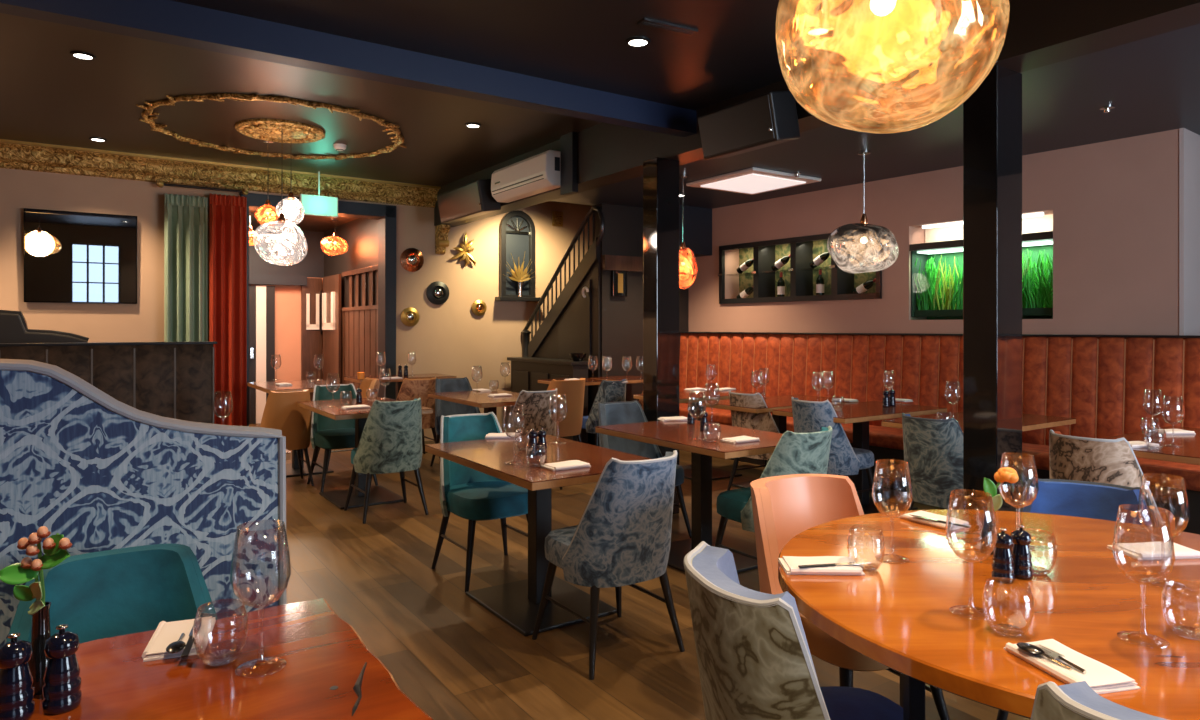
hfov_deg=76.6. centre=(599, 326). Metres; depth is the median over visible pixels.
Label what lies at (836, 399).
napkin
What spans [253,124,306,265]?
pendant lamp
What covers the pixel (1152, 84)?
ceiling
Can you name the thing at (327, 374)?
wine glass
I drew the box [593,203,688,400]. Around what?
wall
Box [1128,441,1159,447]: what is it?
napkin
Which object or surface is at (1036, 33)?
ceiling beam
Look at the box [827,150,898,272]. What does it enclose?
pendant lamp
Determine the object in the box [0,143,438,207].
trim
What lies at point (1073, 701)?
dining chair
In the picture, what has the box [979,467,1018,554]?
bud vase
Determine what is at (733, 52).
ceiling
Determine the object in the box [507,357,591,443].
wall
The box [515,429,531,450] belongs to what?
water glass
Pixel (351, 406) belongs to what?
napkin
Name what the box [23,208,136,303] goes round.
wall mirror
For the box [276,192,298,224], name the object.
pendant lamp
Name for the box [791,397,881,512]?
dining chair
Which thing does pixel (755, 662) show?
dining chair
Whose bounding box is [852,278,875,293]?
wine bottle
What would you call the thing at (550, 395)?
bowl
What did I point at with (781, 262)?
wine bottle
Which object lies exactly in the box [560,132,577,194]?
trim
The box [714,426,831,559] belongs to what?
dining chair
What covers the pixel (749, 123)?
grille
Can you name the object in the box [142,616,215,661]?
napkin
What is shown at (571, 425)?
leather chair
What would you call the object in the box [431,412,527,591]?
dining chair
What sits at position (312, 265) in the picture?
wall
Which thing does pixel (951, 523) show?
knife
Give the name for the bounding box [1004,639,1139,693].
napkin
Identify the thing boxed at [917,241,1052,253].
lamp
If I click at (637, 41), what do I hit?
recessed light
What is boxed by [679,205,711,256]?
trim
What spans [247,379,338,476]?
dining table
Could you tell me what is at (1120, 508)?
bowl
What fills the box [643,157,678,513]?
column
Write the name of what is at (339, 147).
smoke detector
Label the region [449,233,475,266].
leaf ornament
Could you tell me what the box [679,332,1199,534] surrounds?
banquette
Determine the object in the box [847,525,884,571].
water glass
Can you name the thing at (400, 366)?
pepper mill
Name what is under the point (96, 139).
recessed light
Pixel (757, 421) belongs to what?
dining chair
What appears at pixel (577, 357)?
bowl
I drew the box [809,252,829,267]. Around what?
wine bottle
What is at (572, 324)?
staircase
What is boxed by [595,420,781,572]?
dining table
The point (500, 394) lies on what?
napkin
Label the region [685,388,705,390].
napkin
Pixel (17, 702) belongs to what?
pepper mill
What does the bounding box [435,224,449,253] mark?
corbel
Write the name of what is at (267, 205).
pendant lamp
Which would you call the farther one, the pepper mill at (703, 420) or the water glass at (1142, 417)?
the pepper mill at (703, 420)
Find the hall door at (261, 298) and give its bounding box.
[249,285,274,423]
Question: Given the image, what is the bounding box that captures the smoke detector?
[333,143,346,150]
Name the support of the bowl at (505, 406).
on the wine glass at (505, 406)
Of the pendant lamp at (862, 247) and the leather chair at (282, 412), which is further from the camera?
the leather chair at (282, 412)
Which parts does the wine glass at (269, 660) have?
stem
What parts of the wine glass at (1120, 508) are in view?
stem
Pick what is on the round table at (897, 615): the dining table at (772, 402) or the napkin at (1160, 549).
the napkin at (1160, 549)
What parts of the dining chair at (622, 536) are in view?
leg, seat, leg, leg, backrest, leg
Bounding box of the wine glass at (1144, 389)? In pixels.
[1142,389,1163,434]
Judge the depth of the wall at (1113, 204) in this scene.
6.02 m
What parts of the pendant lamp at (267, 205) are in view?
lamp shade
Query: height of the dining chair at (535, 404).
0.883 m
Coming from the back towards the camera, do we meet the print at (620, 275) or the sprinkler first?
the print at (620, 275)
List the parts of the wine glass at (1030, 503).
stem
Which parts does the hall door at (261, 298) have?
handle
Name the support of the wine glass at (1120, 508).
on the round table at (897, 615)
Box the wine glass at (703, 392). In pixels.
[688,392,705,438]
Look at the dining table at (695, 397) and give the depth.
7.21 m
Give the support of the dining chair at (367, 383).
on the floor
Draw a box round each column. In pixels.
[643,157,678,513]
[963,65,1021,511]
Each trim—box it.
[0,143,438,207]
[240,193,395,425]
[249,274,306,285]
[341,305,377,396]
[342,265,377,306]
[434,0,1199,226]
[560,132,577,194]
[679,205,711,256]
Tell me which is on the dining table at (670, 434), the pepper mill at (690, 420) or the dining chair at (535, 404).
the pepper mill at (690, 420)
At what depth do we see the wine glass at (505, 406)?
3.57 m
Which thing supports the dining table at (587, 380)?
on the floor
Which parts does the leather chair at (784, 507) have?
backrest, seat, leg, leg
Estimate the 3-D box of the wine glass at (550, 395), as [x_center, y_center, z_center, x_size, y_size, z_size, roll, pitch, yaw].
[-0.232,0.506,4.193,0.106,0.268,0.106,0,0,0]
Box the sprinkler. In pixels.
[1100,105,1114,112]
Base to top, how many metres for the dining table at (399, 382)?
0.840 m
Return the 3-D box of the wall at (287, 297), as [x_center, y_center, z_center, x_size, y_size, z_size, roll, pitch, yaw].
[-4.469,-0.050,9.844,4.400,2.900,3.080,0,0,-34]
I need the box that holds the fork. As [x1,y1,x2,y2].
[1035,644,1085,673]
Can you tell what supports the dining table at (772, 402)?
on the floor
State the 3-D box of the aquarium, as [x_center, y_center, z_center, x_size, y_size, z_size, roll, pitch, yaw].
[3.345,-0.497,6.605,0.315,0.866,1.236,0,0,-37]
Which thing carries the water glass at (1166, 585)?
on the round table at (897, 615)
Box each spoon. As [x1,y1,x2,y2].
[166,633,185,652]
[1016,642,1072,669]
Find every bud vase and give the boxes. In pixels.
[0,526,71,695]
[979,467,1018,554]
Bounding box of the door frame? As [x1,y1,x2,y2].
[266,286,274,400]
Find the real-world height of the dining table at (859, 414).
0.760 m
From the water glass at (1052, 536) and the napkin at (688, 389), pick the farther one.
the napkin at (688, 389)
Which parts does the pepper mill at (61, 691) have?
knob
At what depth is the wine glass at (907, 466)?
2.10 m
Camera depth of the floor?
3.71 m
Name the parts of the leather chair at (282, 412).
leg, leg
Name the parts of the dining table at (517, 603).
plate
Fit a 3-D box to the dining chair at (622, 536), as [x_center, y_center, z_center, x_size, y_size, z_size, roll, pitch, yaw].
[0.055,0.961,3.310,0.523,0.883,0.621,0,0,-34]
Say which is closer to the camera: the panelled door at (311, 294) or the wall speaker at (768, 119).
the wall speaker at (768, 119)
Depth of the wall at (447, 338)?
9.20 m
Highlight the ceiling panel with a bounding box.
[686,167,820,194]
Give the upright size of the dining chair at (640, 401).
0.839 m
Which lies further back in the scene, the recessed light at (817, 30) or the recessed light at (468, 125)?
the recessed light at (468, 125)
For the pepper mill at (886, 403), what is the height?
0.146 m
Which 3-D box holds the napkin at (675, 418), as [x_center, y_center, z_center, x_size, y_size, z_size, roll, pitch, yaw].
[0.510,0.630,5.228,0.200,0.019,0.120,0,0,-14]
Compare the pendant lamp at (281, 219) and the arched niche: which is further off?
the arched niche
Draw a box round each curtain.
[164,193,206,341]
[209,193,246,425]
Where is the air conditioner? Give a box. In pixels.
[491,150,559,202]
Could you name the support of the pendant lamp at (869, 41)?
hanging from the ceiling at (733, 52)
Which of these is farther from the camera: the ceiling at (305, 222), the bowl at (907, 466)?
the ceiling at (305, 222)
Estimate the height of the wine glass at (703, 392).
0.268 m
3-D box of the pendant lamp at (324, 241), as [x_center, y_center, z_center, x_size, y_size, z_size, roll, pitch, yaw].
[-3.566,-1.204,10.197,0.344,0.491,0.365,0,0,-34]
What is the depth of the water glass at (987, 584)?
1.58 m
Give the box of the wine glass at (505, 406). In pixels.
[503,406,524,462]
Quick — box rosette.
[136,93,406,159]
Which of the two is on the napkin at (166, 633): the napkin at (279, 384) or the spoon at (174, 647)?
the spoon at (174, 647)
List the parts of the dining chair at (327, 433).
leg, leg, seat, backrest, leg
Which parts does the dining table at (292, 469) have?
plate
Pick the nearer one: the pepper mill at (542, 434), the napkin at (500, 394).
the pepper mill at (542, 434)
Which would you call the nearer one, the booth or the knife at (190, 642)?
the knife at (190, 642)
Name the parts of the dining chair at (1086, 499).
leg, backrest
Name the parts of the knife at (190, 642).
handle, blade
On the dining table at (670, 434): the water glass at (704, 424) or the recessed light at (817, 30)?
the water glass at (704, 424)
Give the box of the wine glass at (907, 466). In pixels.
[872,460,912,560]
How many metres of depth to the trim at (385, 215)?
9.01 m
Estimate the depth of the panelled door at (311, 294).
11.44 m
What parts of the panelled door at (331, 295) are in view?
pane frame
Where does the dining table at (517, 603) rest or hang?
on the floor
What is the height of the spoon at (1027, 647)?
0.016 m
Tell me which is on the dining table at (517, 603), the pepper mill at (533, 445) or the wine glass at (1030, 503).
the pepper mill at (533, 445)
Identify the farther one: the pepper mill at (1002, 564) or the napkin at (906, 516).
the napkin at (906, 516)
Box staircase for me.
[521,206,684,446]
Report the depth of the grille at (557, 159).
6.76 m
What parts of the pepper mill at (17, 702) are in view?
knob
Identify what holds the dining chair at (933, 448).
on the floor
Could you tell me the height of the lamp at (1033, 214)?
0.025 m
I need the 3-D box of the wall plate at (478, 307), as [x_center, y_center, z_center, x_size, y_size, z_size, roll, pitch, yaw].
[-1.536,-0.243,9.688,0.200,0.200,0.058,0,0,-34]
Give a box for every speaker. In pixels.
[437,179,500,222]
[698,90,799,159]
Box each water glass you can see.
[193,599,248,665]
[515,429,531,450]
[526,443,545,467]
[703,424,720,442]
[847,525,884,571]
[982,577,1033,637]
[1024,528,1056,575]
[1140,417,1159,435]
[1144,429,1165,449]
[1161,579,1199,640]
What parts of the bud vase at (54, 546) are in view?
stem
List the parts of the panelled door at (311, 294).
pane frame, handle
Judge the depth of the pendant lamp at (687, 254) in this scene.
6.93 m
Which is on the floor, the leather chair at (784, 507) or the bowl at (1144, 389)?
the leather chair at (784, 507)
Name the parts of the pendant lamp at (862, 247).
lamp shade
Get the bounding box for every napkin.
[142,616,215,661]
[275,383,291,385]
[342,405,370,408]
[381,377,402,379]
[472,389,490,391]
[485,433,520,438]
[488,393,512,396]
[541,460,590,470]
[658,416,686,420]
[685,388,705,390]
[715,388,735,390]
[721,436,759,443]
[778,556,864,574]
[832,398,858,401]
[895,398,912,401]
[899,510,970,530]
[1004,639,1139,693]
[1107,541,1199,559]
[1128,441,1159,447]
[1149,429,1195,433]
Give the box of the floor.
[249,423,1029,719]
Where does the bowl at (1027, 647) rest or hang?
on the spoon at (1027, 647)
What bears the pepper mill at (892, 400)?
on the dining table at (859, 414)
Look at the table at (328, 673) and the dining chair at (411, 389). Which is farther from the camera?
the dining chair at (411, 389)
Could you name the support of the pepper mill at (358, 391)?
on the dining table at (379, 494)
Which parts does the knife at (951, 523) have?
blade, handle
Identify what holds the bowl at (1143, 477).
on the wine glass at (1143, 476)
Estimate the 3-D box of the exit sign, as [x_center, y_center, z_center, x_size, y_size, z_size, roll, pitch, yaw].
[-3.075,-1.458,8.320,0.400,0.484,0.066,0,0,-34]
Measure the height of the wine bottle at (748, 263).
0.190 m
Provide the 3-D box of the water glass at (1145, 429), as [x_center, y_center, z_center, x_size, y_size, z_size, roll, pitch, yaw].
[2.912,0.587,3.987,0.096,0.105,0.096,0,0,0]
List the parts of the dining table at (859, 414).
plate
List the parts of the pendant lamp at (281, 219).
lamp shade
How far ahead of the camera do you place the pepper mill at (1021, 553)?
1.93 m
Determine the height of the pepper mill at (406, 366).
0.133 m
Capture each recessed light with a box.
[70,51,95,60]
[89,137,106,141]
[465,123,480,128]
[625,36,650,47]
[804,25,831,36]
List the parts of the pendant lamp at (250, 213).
lamp shade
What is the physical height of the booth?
1.506 m
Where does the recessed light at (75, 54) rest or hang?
in the ceiling at (48, 95)
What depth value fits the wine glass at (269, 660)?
1.43 m
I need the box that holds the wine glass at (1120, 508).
[1112,504,1174,646]
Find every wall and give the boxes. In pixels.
[0,168,592,440]
[249,227,323,277]
[249,277,322,380]
[324,218,377,310]
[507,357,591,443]
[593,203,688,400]
[689,129,1178,334]
[1179,128,1199,334]
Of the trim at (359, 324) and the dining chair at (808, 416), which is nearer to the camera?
the dining chair at (808, 416)
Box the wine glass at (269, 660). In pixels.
[230,520,290,674]
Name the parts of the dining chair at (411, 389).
leg, leg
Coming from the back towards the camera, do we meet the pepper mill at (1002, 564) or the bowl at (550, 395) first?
the bowl at (550, 395)
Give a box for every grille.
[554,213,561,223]
[555,157,559,170]
[698,95,774,157]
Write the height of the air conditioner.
0.314 m
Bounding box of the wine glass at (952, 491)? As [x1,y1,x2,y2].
[945,489,997,618]
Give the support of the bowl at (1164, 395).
on the wine glass at (1164, 395)
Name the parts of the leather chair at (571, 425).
leg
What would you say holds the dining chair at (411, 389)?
on the floor
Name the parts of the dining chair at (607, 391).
seat, leg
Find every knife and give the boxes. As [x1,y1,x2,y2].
[181,618,201,656]
[798,562,870,567]
[909,514,969,527]
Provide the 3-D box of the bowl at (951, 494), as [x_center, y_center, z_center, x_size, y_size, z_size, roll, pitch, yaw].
[0.830,0.449,1.701,0.106,0.154,0.106,0,0,0]
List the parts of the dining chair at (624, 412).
backrest, seat, leg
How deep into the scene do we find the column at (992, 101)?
3.69 m
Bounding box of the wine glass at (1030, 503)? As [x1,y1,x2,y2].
[998,452,1038,548]
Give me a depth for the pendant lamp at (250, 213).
9.58 m
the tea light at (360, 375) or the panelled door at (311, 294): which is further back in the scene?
the panelled door at (311, 294)
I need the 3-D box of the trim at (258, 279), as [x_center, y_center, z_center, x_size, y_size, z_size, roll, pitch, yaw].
[-5.085,-0.690,10.954,1.620,0.140,0.149,0,0,-34]
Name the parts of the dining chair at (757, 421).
leg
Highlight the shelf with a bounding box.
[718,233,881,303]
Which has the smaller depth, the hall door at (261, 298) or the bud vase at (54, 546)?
the bud vase at (54, 546)
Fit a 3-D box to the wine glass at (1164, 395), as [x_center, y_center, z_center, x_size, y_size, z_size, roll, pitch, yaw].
[3.082,0.506,4.087,0.106,0.268,0.106,0,0,0]
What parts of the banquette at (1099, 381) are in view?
rail, seat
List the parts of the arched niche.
sill, panel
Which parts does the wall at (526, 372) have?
raised panel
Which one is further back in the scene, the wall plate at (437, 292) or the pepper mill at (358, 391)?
the wall plate at (437, 292)
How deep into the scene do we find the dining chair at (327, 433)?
6.74 m
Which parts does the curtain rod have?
rod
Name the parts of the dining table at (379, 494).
plate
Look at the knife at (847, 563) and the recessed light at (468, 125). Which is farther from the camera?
the recessed light at (468, 125)
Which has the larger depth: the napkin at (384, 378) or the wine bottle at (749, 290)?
the wine bottle at (749, 290)
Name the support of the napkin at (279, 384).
on the dining table at (292, 469)
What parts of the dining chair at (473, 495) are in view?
leg, leg, backrest, seat, leg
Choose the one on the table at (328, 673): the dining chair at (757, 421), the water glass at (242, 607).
the water glass at (242, 607)
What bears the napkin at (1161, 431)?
on the dining table at (1188, 452)
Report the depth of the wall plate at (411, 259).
9.17 m
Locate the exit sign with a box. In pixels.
[299,172,337,217]
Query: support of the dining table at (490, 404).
on the floor
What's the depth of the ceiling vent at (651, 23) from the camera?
3.82 m
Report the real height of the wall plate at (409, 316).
0.230 m
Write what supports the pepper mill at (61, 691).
on the table at (328, 673)
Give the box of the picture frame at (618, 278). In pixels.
[611,270,626,296]
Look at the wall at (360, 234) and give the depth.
10.33 m
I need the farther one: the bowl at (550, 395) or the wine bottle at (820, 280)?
the wine bottle at (820, 280)
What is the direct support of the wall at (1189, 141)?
attached to the wall at (1113, 204)
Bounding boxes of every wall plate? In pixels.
[400,248,423,271]
[400,307,418,325]
[426,281,448,304]
[471,300,486,315]
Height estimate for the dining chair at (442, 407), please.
0.883 m
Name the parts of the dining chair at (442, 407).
leg, backrest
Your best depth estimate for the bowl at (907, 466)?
2.09 m
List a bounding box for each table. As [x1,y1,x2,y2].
[28,598,432,719]
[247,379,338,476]
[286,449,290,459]
[297,397,432,509]
[344,373,456,452]
[425,434,649,636]
[428,390,557,416]
[538,378,609,440]
[590,376,642,400]
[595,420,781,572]
[633,389,761,479]
[699,394,855,487]
[773,401,946,514]
[778,509,1199,719]
[881,412,1075,431]
[1100,426,1199,464]
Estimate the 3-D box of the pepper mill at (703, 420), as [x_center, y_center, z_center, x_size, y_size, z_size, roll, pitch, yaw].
[0.640,0.573,4.677,0.052,0.133,0.052,0,0,0]
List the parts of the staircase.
newel post, handrail, panel, raised panel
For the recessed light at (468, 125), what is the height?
0.011 m
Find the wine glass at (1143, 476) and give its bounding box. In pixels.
[1137,473,1189,586]
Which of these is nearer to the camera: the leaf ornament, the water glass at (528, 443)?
the water glass at (528, 443)
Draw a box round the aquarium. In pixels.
[910,212,1052,319]
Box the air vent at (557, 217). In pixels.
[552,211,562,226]
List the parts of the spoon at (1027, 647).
handle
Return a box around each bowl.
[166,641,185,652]
[230,520,290,607]
[503,406,524,438]
[548,395,567,421]
[569,353,586,361]
[872,460,912,517]
[945,489,997,562]
[998,452,1038,507]
[1016,642,1044,654]
[1112,504,1174,584]
[1137,473,1189,538]
[1142,389,1163,415]
[1161,395,1184,424]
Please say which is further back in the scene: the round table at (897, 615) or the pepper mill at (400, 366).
the pepper mill at (400, 366)
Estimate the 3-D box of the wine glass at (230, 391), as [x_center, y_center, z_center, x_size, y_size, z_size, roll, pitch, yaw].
[-2.174,0.506,4.382,0.106,0.268,0.106,0,0,0]
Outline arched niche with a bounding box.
[495,210,539,301]
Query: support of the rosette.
attached to the ceiling at (48, 95)
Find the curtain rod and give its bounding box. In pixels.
[156,180,248,194]
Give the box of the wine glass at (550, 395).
[548,395,567,442]
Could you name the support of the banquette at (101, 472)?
on the floor
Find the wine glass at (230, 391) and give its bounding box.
[213,391,232,417]
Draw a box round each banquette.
[0,359,286,646]
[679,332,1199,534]
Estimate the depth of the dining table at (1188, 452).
4.10 m
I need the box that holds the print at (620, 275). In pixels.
[618,273,622,292]
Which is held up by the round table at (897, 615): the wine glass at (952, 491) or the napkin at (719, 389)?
the wine glass at (952, 491)
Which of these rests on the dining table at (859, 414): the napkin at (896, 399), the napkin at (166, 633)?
the napkin at (896, 399)
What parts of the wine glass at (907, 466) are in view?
stem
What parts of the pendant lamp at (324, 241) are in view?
lamp shade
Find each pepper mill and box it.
[0,632,34,719]
[42,624,81,714]
[356,387,361,402]
[398,364,401,375]
[404,364,407,375]
[528,428,537,455]
[537,428,546,454]
[687,404,694,423]
[700,409,707,430]
[882,389,889,406]
[889,388,895,405]
[991,528,1014,583]
[1011,525,1032,579]
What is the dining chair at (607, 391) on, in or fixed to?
on the floor
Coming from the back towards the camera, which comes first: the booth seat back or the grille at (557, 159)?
the grille at (557, 159)
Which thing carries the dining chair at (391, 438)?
on the floor
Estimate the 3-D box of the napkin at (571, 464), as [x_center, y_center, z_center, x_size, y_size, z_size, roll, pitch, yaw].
[-0.154,0.630,3.472,0.200,0.019,0.120,0,0,-34]
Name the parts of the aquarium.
panel, tank, panel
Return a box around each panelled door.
[301,278,321,417]
[322,274,340,383]
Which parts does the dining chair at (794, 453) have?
leg, seat, backrest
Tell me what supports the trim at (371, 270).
attached to the wall at (360, 234)
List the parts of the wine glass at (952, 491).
stem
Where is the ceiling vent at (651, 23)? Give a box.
[637,17,697,35]
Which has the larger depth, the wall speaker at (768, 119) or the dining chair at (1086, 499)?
the wall speaker at (768, 119)
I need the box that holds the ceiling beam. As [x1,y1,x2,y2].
[0,0,695,136]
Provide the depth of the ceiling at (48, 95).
6.00 m
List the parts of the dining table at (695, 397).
plate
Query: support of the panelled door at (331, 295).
in the wall at (360, 234)
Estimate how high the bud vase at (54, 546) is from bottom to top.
0.291 m
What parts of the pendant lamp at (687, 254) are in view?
lamp shade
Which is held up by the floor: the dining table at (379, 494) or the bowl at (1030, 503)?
the dining table at (379, 494)
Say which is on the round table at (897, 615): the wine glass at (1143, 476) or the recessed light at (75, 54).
the wine glass at (1143, 476)
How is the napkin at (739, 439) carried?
on the dining table at (670, 434)
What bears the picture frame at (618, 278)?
attached to the wall at (621, 317)
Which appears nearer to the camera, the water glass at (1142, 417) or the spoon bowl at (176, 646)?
the spoon bowl at (176, 646)
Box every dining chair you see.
[6,543,217,642]
[307,383,377,491]
[316,377,380,473]
[344,398,428,523]
[396,377,439,458]
[430,377,480,465]
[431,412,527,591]
[502,388,561,489]
[532,450,684,679]
[580,379,625,445]
[598,400,690,537]
[638,392,642,408]
[684,541,902,719]
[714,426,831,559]
[727,390,779,490]
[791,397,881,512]
[902,413,962,510]
[996,477,1158,719]
[1030,681,1167,719]
[1049,430,1174,529]
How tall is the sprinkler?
0.033 m
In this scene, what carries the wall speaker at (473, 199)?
attached to the wall at (447, 338)
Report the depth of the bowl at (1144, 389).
4.50 m
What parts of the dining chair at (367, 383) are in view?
leg, backrest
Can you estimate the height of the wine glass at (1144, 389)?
0.268 m
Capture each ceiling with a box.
[0,13,601,205]
[171,0,1006,110]
[249,209,357,231]
[551,24,1199,208]
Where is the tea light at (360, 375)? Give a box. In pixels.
[357,372,364,378]
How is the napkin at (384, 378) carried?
on the dining table at (399, 382)
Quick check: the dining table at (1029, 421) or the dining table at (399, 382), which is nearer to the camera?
the dining table at (1029, 421)
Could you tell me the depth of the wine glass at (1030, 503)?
2.20 m
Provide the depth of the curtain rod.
7.79 m
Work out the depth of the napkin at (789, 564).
1.98 m
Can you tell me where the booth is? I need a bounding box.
[0,310,88,342]
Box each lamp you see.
[249,212,260,245]
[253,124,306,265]
[255,140,278,226]
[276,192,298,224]
[320,218,347,255]
[582,286,588,297]
[679,174,697,288]
[778,0,1007,132]
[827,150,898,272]
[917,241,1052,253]
[922,212,1043,228]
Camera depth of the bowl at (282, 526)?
1.42 m
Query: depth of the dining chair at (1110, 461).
3.64 m
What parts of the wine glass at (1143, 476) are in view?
stem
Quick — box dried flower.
[505,254,533,296]
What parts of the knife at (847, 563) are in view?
handle, blade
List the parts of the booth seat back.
rail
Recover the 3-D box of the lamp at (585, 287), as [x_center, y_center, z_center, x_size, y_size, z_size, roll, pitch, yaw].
[-0.169,-0.401,8.727,0.032,0.129,0.131,0,0,-34]
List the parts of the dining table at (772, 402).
plate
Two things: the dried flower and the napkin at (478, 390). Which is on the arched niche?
the dried flower
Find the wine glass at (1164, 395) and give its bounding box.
[1161,395,1184,445]
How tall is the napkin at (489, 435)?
0.019 m
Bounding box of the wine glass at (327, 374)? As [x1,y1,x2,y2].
[326,374,339,406]
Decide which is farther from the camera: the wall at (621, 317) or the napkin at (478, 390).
the wall at (621, 317)
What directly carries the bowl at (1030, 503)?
on the wine glass at (1030, 503)
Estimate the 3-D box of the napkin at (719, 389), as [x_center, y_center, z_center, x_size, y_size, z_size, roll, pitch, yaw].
[1.271,0.630,7.719,0.200,0.019,0.120,0,0,-34]
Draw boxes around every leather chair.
[260,389,313,485]
[547,378,584,441]
[750,474,949,719]
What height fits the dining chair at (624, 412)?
0.883 m
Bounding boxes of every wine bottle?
[737,259,752,272]
[737,287,752,297]
[771,255,789,270]
[777,272,784,296]
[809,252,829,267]
[816,270,823,294]
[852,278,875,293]
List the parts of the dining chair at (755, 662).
backrest, seat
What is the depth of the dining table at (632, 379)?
8.33 m

